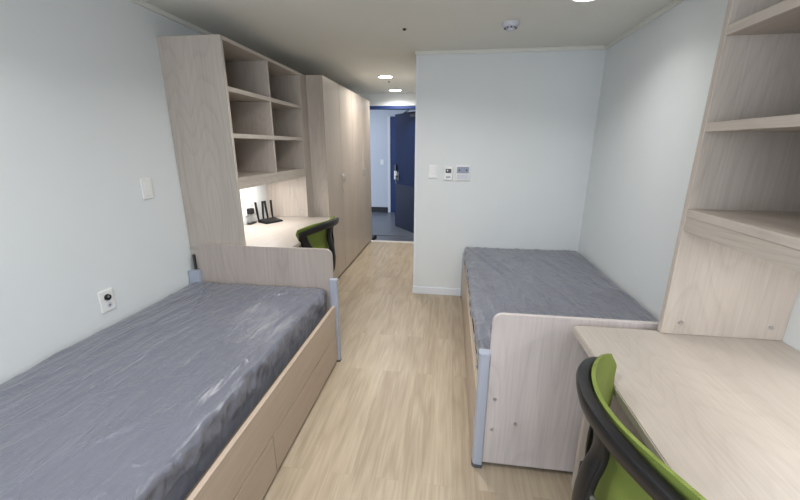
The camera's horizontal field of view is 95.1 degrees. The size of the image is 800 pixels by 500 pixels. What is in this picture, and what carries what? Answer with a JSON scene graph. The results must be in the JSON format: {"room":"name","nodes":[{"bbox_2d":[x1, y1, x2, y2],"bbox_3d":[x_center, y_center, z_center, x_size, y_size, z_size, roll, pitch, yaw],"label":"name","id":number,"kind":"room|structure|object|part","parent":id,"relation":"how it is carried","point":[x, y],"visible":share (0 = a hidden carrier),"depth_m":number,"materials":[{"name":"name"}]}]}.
{"room":"dormitory room","nodes":[
{"label":"dormitory room","id":0,"kind":"room"},
{"bbox_2d":[0,0,268,384],"bbox_3d":[-1.492,-0.383,2.553,0.100,2.234,7.370,2,16,7],"label":"wall","id":1,"kind":"structure","parent":0,"point":[84,113],"depth_m":1.77,"materials":[{"name":"paint"}]},
{"bbox_2d":[97,288,115,313],"bbox_3d":[-1.538,0.266,1.927,0.022,0.117,0.081,2,16,7],"label":"wall socket","id":2,"kind":"object","parent":1,"relation":"attached to","point":[106,299],"visible":1,"depth_m":1.92,"materials":[{"name":"white plastic"}]},
{"bbox_2d":[139,178,153,198],"bbox_3d":[-1.488,-0.362,2.153,0.012,0.119,0.077,2,16,7],"label":"light switch","id":3,"kind":"object","parent":1,"relation":"attached to","point":[146,185],"visible":1,"depth_m":2.14,"materials":[{"name":"white plastic"}]},
{"bbox_2d":[128,0,212,34],"bbox_3d":[-1.422,-1.455,2.292,0.020,0.028,7.270,2,16,7],"label":"trim","id":4,"kind":"structure","parent":1,"relation":"attached to","point":[142,3],"depth_m":2.25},
{"bbox_2d":[245,201,257,215],"bbox_3d":[-1.338,-0.377,3.304,0.009,0.105,0.210,2,16,7],"label":"wall outlet","id":5,"kind":"object","parent":1,"relation":"attached to","point":[248,205],"visible":0.55,"depth_m":3.27,"materials":[{"name":"white plastic"}]},
{"bbox_2d":[247,208,253,222],"bbox_3d":[-1.323,-0.303,3.250,0.040,0.134,0.058,2,16,7],"label":"power adapter","id":6,"kind":"object","parent":5,"relation":"attached to","point":[249,210],"visible":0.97,"depth_m":3.22,"materials":[{"name":"black plastic"}]},
{"bbox_2d":[358,93,415,105],"bbox_3d":[0.772,-1.326,5.903,3.443,2.234,0.140,2,16,7],"label":"wall","id":7,"kind":"structure","parent":0,"point":[388,99],"depth_m":5.67,"materials":[{"name":"paint"}]},
{"bbox_2d":[370,105,415,109],"bbox_3d":[-0.097,-1.275,6.041,0.980,2.055,0.160,2,16,7],"label":"trim","id":8,"kind":"structure","parent":7,"relation":"attached to","point":[413,107],"depth_m":5.71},
{"bbox_2d":[394,110,414,232],"bbox_3d":[0.065,-1.305,6.263,0.249,1.994,0.889,-8,18,-27],"label":"door","id":9,"kind":"structure","parent":7,"relation":"in","point":[404,167],"depth_m":6.34,"materials":[{"name":"blue metal"}]},
{"bbox_3d":[-0.058,-1.292,6.572,0.065,0.200,0.046,-8,18,-27],"label":"handle","id":10,"kind":"part","parent":9,"relation":"part of","materials":[{"name":"silver metal"}]},
{"bbox_3d":[0.115,-0.741,6.457,0.003,0.778,0.839,-8,18,-27],"label":"kick plate","id":11,"kind":"part","parent":9,"relation":"part of","materials":[{"name":"blue metal"}]},
{"bbox_2d":[371,212,413,241],"bbox_3d":[-0.059,-0.484,7.120,6.000,0.046,2.700,2,16,7],"label":"floor","id":12,"kind":"structure","parent":0,"point":[383,223],"depth_m":6.64,"materials":[{"name":"grey tile"}]},
{"bbox_2d":[370,110,415,206],"bbox_3d":[-1.008,-1.981,8.195,3.720,2.234,0.100,2,16,7],"label":"wall","id":13,"kind":"structure","parent":0,"point":[378,128],"depth_m":8.03,"materials":[{"name":"white paint"}]},
{"bbox_2d":[371,207,387,211],"bbox_3d":[-1.564,-0.967,8.502,2.620,0.119,0.012,2,16,7],"label":"baseboard","id":14,"kind":"structure","parent":13,"relation":"attached to","point":[374,209],"depth_m":8.35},
{"bbox_2d":[387,116,390,211],"bbox_3d":[-0.235,-1.864,8.107,0.055,2.060,0.120,2,16,7],"label":"trim","id":15,"kind":"structure","parent":13,"relation":"attached to","point":[388,117],"depth_m":8.04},
{"bbox_2d":[390,116,394,211],"bbox_3d":[0.312,-1.840,8.031,1.050,2.059,0.050,2,16,7],"label":"door","id":16,"kind":"structure","parent":13,"relation":"in","point":[392,118],"depth_m":8.03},
{"bbox_2d":[143,0,673,93],"bbox_3d":[0.037,-1.434,2.038,3.180,0.080,7.370,2,16,7],"label":"ceiling","id":17,"kind":"structure","parent":0,"point":[350,43],"depth_m":2.50,"materials":[{"name":"paint"}]},
{"bbox_2d":[378,75,392,77],"bbox_3d":[-0.172,-2.024,4.277,0.184,0.008,0.184,2,16,7],"label":"recessed light","id":18,"kind":"object","parent":17,"relation":"in","point":[380,76],"visible":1,"depth_m":4.25,"materials":[{"name":"white plastic"}]},
{"bbox_2d":[502,20,519,31],"bbox_3d":[0.731,-1.472,2.416,0.112,0.050,0.112,2,16,7],"label":"smoke detector","id":19,"kind":"object","parent":17,"relation":"attached to","point":[510,25],"visible":1,"depth_m":2.38,"materials":[{"name":"white plastic"}]},
{"bbox_2d":[571,0,593,1],"bbox_3d":[1.007,-1.363,1.957,0.184,0.008,0.184,2,16,7],"label":"recessed light","id":20,"kind":"object","parent":17,"relation":"in","point":[571,0],"visible":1,"depth_m":2.02,"materials":[{"name":"white plastic"}]},
{"bbox_2d":[262,242,572,499],"bbox_3d":[0.000,0.838,2.451,2.980,0.050,6.720,2,16,7],"label":"floor","id":21,"kind":"structure","parent":0,"point":[389,420],"depth_m":2.06,"materials":[{"name":"brown wood"}]},
{"bbox_2d":[190,216,329,268],"bbox_3d":[-1.027,0.204,3.156,0.710,0.780,1.172,2,16,7],"label":"desk","id":22,"kind":"object","parent":21,"relation":"on","point":[283,233],"visible":0.12,"depth_m":2.94,"materials":[{"name":"brown wood"}]},
{"bbox_3d":[-1.148,0.370,2.620,0.620,0.752,0.025,2,16,7],"label":"panel","id":23,"kind":"part","parent":22,"relation":"part of","materials":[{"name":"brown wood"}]},
{"bbox_2d":[157,34,308,245],"bbox_3d":[-1.174,-0.801,2.892,0.406,1.294,1.172,2,16,7],"label":"hutch","id":24,"kind":"object","parent":22,"relation":"on","point":[235,111],"visible":0.99,"depth_m":2.45,"materials":[{"name":"brown wood"}]},
{"bbox_3d":[-1.252,-0.646,2.344,0.406,1.294,0.022,2,16,7],"label":"panel","id":25,"kind":"part","parent":24,"relation":"part of","materials":[{"name":"brown wood"}]},
{"bbox_3d":[-1.167,-1.413,2.718,0.394,0.022,1.127,2,16,7],"label":"panel","id":26,"kind":"part","parent":24,"relation":"part of","materials":[{"name":"brown wood"}]},
{"bbox_2d":[228,86,300,108],"bbox_3d":[-1.168,-1.145,2.794,0.394,0.028,1.127,2,16,7],"label":"shelf","id":27,"kind":"object","parent":24,"relation":"attached to","point":[236,96],"depth_m":2.75,"materials":[{"name":"brown wood"}]},
{"bbox_2d":[233,133,302,140],"bbox_3d":[-1.169,-0.881,2.869,0.394,0.028,1.127,2,16,7],"label":"shelf","id":28,"kind":"object","parent":24,"relation":"attached to","point":[236,136],"depth_m":2.84,"materials":[{"name":"brown wood"}]},
{"bbox_2d":[238,168,304,181],"bbox_3d":[-1.170,-0.615,2.944,0.394,0.026,1.127,2,16,7],"label":"shelf","id":29,"kind":"object","parent":24,"relation":"attached to","point":[244,175],"depth_m":2.89,"materials":[{"name":"brown wood"}]},
{"bbox_3d":[-1.096,-0.956,3.440,0.406,1.294,0.022,2,16,7],"label":"panel","id":30,"kind":"part","parent":24,"relation":"part of","materials":[{"name":"brown wood"}]},
{"bbox_2d":[254,200,282,223],"bbox_3d":[-1.192,-0.347,3.321,0.145,0.186,0.191,11,19,34],"label":"router","id":31,"kind":"object","parent":22,"relation":"on","point":[272,219],"visible":1,"depth_m":3.33,"materials":[{"name":"black plastic"}]},
{"bbox_2d":[184,244,340,499],"bbox_3d":[-1.074,0.639,1.579,1.063,0.803,2.078,2,16,7],"label":"bed","id":32,"kind":"object","parent":21,"relation":"on","point":[247,465],"visible":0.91,"depth_m":1.98,"materials":[{"name":"brown wood"}]},
{"bbox_2d":[0,282,325,499],"bbox_3d":[-1.098,0.603,1.589,0.984,0.255,2.000,2,16,7],"label":"mattress","id":33,"kind":"object","parent":32,"relation":"on","point":[142,406],"visible":0.96,"depth_m":1.41,"materials":[{"name":"grey fabric"}]},
{"bbox_3d":[-1.425,0.435,2.620,0.078,0.600,0.037,2,16,7],"label":"corner post","id":34,"kind":"part","parent":32,"relation":"part of","materials":[{"name":"grey metal"}]},
{"bbox_3d":[-0.640,1.057,1.145,0.020,0.194,1.034,2,16,7],"label":"drawer","id":35,"kind":"part","parent":32,"relation":"part of","materials":[{"name":"brown wood"}]},
{"bbox_3d":[-1.093,0.812,1.616,1.019,0.390,1.986,2,16,7],"label":"frame","id":36,"kind":"part","parent":32,"relation":"part of","materials":[{"name":"beige wood"}]},
{"bbox_3d":[-0.919,0.241,2.523,0.957,0.553,0.020,2,16,7],"label":"headboard","id":37,"kind":"part","parent":32,"relation":"part of","materials":[{"name":"beige wood"}]},
{"bbox_3d":[-0.506,0.791,2.084,0.020,0.194,0.922,2,16,7],"label":"drawer","id":38,"kind":"part","parent":32,"relation":"part of","materials":[{"name":"brown wood"}]},
{"bbox_3d":[-0.439,0.481,2.492,0.050,0.587,0.037,2,16,7],"label":"corner post","id":39,"kind":"part","parent":32,"relation":"part of","materials":[{"name":"grey metal"}]},
{"bbox_2d":[300,73,313,216],"bbox_3d":[-1.087,-0.603,3.627,0.403,2.075,0.142,2,16,7],"label":"filler panel","id":40,"kind":"object","parent":21,"relation":"on","point":[302,77],"visible":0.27,"depth_m":3.48,"materials":[{"name":"brown wood"}]},
{"bbox_2d":[296,216,338,271],"bbox_3d":[-0.766,0.177,3.028,0.560,0.902,0.614,10,19,31],"label":"desk chair","id":41,"kind":"object","parent":21,"relation":"on","point":[318,235],"visible":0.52,"depth_m":2.77,"materials":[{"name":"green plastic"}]},
{"bbox_3d":[-0.681,0.006,2.726,0.030,0.311,0.166,13,20,38],"label":"frame","id":42,"kind":"part","parent":41,"relation":"part of","materials":[{"name":"black plastic"}]},
{"bbox_3d":[-0.610,-0.033,2.912,0.153,0.431,0.539,5,16,15],"label":"backrest","id":43,"kind":"part","parent":41,"relation":"part of","materials":[{"name":"green"}]},
{"bbox_2d":[305,75,355,277],"bbox_3d":[-0.912,-0.757,4.164,0.596,2.079,1.009,2,16,7],"label":"wardrobe","id":44,"kind":"object","parent":21,"relation":"on","point":[329,107],"visible":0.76,"depth_m":3.81,"materials":[{"name":"brown wood"}]},
{"bbox_3d":[-0.694,-0.692,3.886,0.020,2.051,0.500,2,16,7],"label":"door","id":45,"kind":"part","parent":44,"relation":"part of","materials":[{"name":"brown wood"}]},
{"bbox_3d":[-0.626,-0.829,4.369,0.020,2.051,0.500,2,16,7],"label":"door","id":46,"kind":"part","parent":44,"relation":"part of","materials":[{"name":"brown wood"}]},
{"bbox_2d":[351,91,371,255],"bbox_3d":[-0.774,-1.031,5.130,0.596,2.079,1.010,2,16,7],"label":"wardrobe","id":47,"kind":"object","parent":21,"relation":"on","point":[360,105],"visible":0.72,"depth_m":5.01,"materials":[{"name":"brown wood"}]},
{"bbox_3d":[-0.557,-0.966,4.852,0.020,2.051,0.501,2,16,7],"label":"door","id":48,"kind":"part","parent":47,"relation":"part of","materials":[{"name":"brown wood"}]},
{"bbox_3d":[-0.488,-1.103,5.335,0.020,2.051,0.501,2,16,7],"label":"door","id":49,"kind":"part","parent":47,"relation":"part of","materials":[{"name":"brown wood"}]},
{"bbox_2d":[369,240,413,242],"bbox_3d":[-0.299,-0.115,5.795,1.443,0.056,0.090,2,16,7],"label":"trim","id":50,"kind":"structure","parent":21,"relation":"on","point":[370,240],"depth_m":5.76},
{"bbox_2d":[460,254,658,471],"bbox_3d":[0.986,0.385,2.525,1.050,0.786,2.062,2,16,7],"label":"bed","id":51,"kind":"object","parent":21,"relation":"on","point":[524,407],"visible":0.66,"depth_m":1.59,"materials":[{"name":"brown wood"}]},
{"bbox_3d":[0.619,0.257,3.602,0.030,0.420,0.036,2,16,7],"label":"corner post","id":52,"kind":"part","parent":51,"relation":"part of","materials":[{"name":"grey metal"}]},
{"bbox_3d":[0.552,0.494,3.142,0.019,0.194,0.983,2,16,7],"label":"drawer","id":53,"kind":"part","parent":51,"relation":"part of","materials":[{"name":"brown wood"}]},
{"bbox_3d":[0.418,0.761,2.200,0.019,0.194,0.984,2,16,7],"label":"drawer","id":54,"kind":"part","parent":51,"relation":"part of","materials":[{"name":"brown wood"}]},
{"bbox_3d":[0.486,0.443,2.618,0.019,0.178,1.974,2,16,7],"label":"rail","id":55,"kind":"part","parent":51,"relation":"part of","materials":[{"name":"brown wood"}]},
{"bbox_3d":[0.363,0.721,1.653,0.044,0.572,0.044,2,16,7],"label":"corner post","id":56,"kind":"part","parent":51,"relation":"part of","materials":[{"name":"grey metal"}]},
{"bbox_2d":[463,247,658,369],"bbox_3d":[0.994,0.349,2.540,1.055,0.240,2.029,2,16,7],"label":"mattress","id":57,"kind":"object","parent":51,"relation":"on","point":[499,280],"visible":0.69,"depth_m":2.46,"materials":[{"name":"grey fabric"}]},
{"bbox_3d":[0.868,0.645,1.558,0.973,0.758,0.022,2,16,7],"label":"headboard","id":58,"kind":"part","parent":51,"relation":"part of","materials":[{"name":"brown wood"}]},
{"bbox_2d":[571,353,706,499],"bbox_3d":[0.686,0.783,0.906,0.560,0.902,0.614,7,17,23],"label":"desk chair","id":59,"kind":"object","parent":21,"relation":"on","point":[616,465],"visible":1,"depth_m":0.81,"materials":[{"name":"black plastic"}]},
{"bbox_3d":[0.570,0.483,1.060,0.030,0.311,0.166,10,18,31],"label":"frame","id":60,"kind":"part","parent":59,"relation":"part of","materials":[{"name":"black plastic"}]},
{"bbox_2d":[571,326,799,499],"bbox_3d":[0.944,0.845,0.916,0.710,0.780,1.206,2,16,7],"label":"desk","id":61,"kind":"object","parent":21,"relation":"on","point":[722,413],"visible":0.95,"depth_m":1.00,"materials":[{"name":"brown wood"}]},
{"bbox_3d":[1.067,0.702,1.475,0.620,0.752,0.025,2,16,7],"label":"panel","id":62,"kind":"part","parent":61,"relation":"part of","materials":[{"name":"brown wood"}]},
{"bbox_2d":[657,0,799,340],"bbox_3d":[1.097,-0.147,0.613,0.406,1.294,1.205,2,16,7],"label":"hutch","id":63,"kind":"object","parent":61,"relation":"on","point":[735,268],"visible":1,"depth_m":1.17,"materials":[{"name":"brown wood"}]},
{"bbox_2d":[686,209,799,249],"bbox_3d":[1.092,0.038,0.666,0.394,0.026,1.160,2,16,7],"label":"shelf","id":64,"kind":"object","parent":63,"relation":"attached to","point":[778,229],"depth_m":1.05,"materials":[{"name":"brown wood"}]},
{"bbox_2d":[705,114,799,131],"bbox_3d":[1.093,-0.228,0.591,0.394,0.028,1.160,2,16,7],"label":"shelf","id":65,"kind":"object","parent":63,"relation":"attached to","point":[786,123],"depth_m":1.01,"materials":[{"name":"brown wood"}]},
{"bbox_2d":[726,0,799,35],"bbox_3d":[1.093,-0.492,0.515,0.394,0.028,1.160,2,16,7],"label":"shelf","id":66,"kind":"object","parent":63,"relation":"attached to","point":[782,18],"depth_m":1.00,"materials":[{"name":"brown wood"}]},
{"bbox_2d":[415,49,606,288],"bbox_3d":[1.126,-0.943,4.557,1.637,2.234,2.537,2,16,7],"label":"wall partition","id":67,"kind":"structure","parent":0,"point":[523,124],"depth_m":3.27,"materials":[{"name":"paint"}]},
{"bbox_2d":[413,55,417,285],"bbox_3d":[0.149,-0.662,3.469,0.018,2.131,0.054,2,16,7],"label":"trim","id":68,"kind":"structure","parent":67,"relation":"attached to","point":[416,111],"depth_m":3.41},
{"bbox_2d":[429,165,436,177],"bbox_3d":[0.306,-0.728,3.398,0.077,0.120,0.011,2,16,7],"label":"light switch","id":69,"kind":"object","parent":67,"relation":"attached to","point":[432,168],"visible":1,"depth_m":3.39,"materials":[{"name":"white plastic"}]},
{"bbox_2d":[412,286,460,295],"bbox_3d":[0.895,0.437,3.644,1.549,0.075,0.012,2,16,7],"label":"baseboard","id":70,"kind":"structure","parent":67,"relation":"attached to","point":[415,289],"depth_m":3.71,"materials":[{"name":"white plastic"}]},
{"bbox_2d":[444,166,452,179],"bbox_3d":[0.447,-0.710,3.378,0.074,0.126,0.020,2,16,7],"label":"thermostat","id":71,"kind":"object","parent":67,"relation":"attached to","point":[448,171],"visible":1,"depth_m":3.37,"materials":[{"name":"white plastic"}]},
{"bbox_2d":[455,166,469,180],"bbox_3d":[0.576,-0.705,3.361,0.126,0.134,0.019,2,16,7],"label":"controller","id":72,"kind":"object","parent":67,"relation":"attached to","point":[462,172],"visible":1,"depth_m":3.35,"materials":[{"name":"white plastic"}]},
{"bbox_3d":[0.576,-0.672,3.364,0.105,0.045,0.002,2,16,7],"label":"button panel","id":73,"kind":"part","parent":72,"relation":"part of","materials":[{"name":"white plastic"}]},
{"bbox_2d":[415,45,605,54],"bbox_3d":[0.900,-1.661,3.045,1.551,0.028,0.020,2,16,7],"label":"trim","id":74,"kind":"structure","parent":67,"relation":"attached to","point":[600,47],"depth_m":3.03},
{"bbox_2d":[578,0,799,351],"bbox_3d":[1.388,0.082,0.945,0.100,2.234,4.833,2,16,7],"label":"wall","id":75,"kind":"structure","parent":0,"point":[656,80],"depth_m":2.25,"materials":[{"name":"paint"}]},
{"bbox_2d":[605,0,684,48],"bbox_3d":[1.337,-0.992,0.690,0.020,0.028,4.713,2,16,7],"label":"trim","id":76,"kind":"structure","parent":75,"relation":"attached to","point":[674,3],"depth_m":2.32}
]}

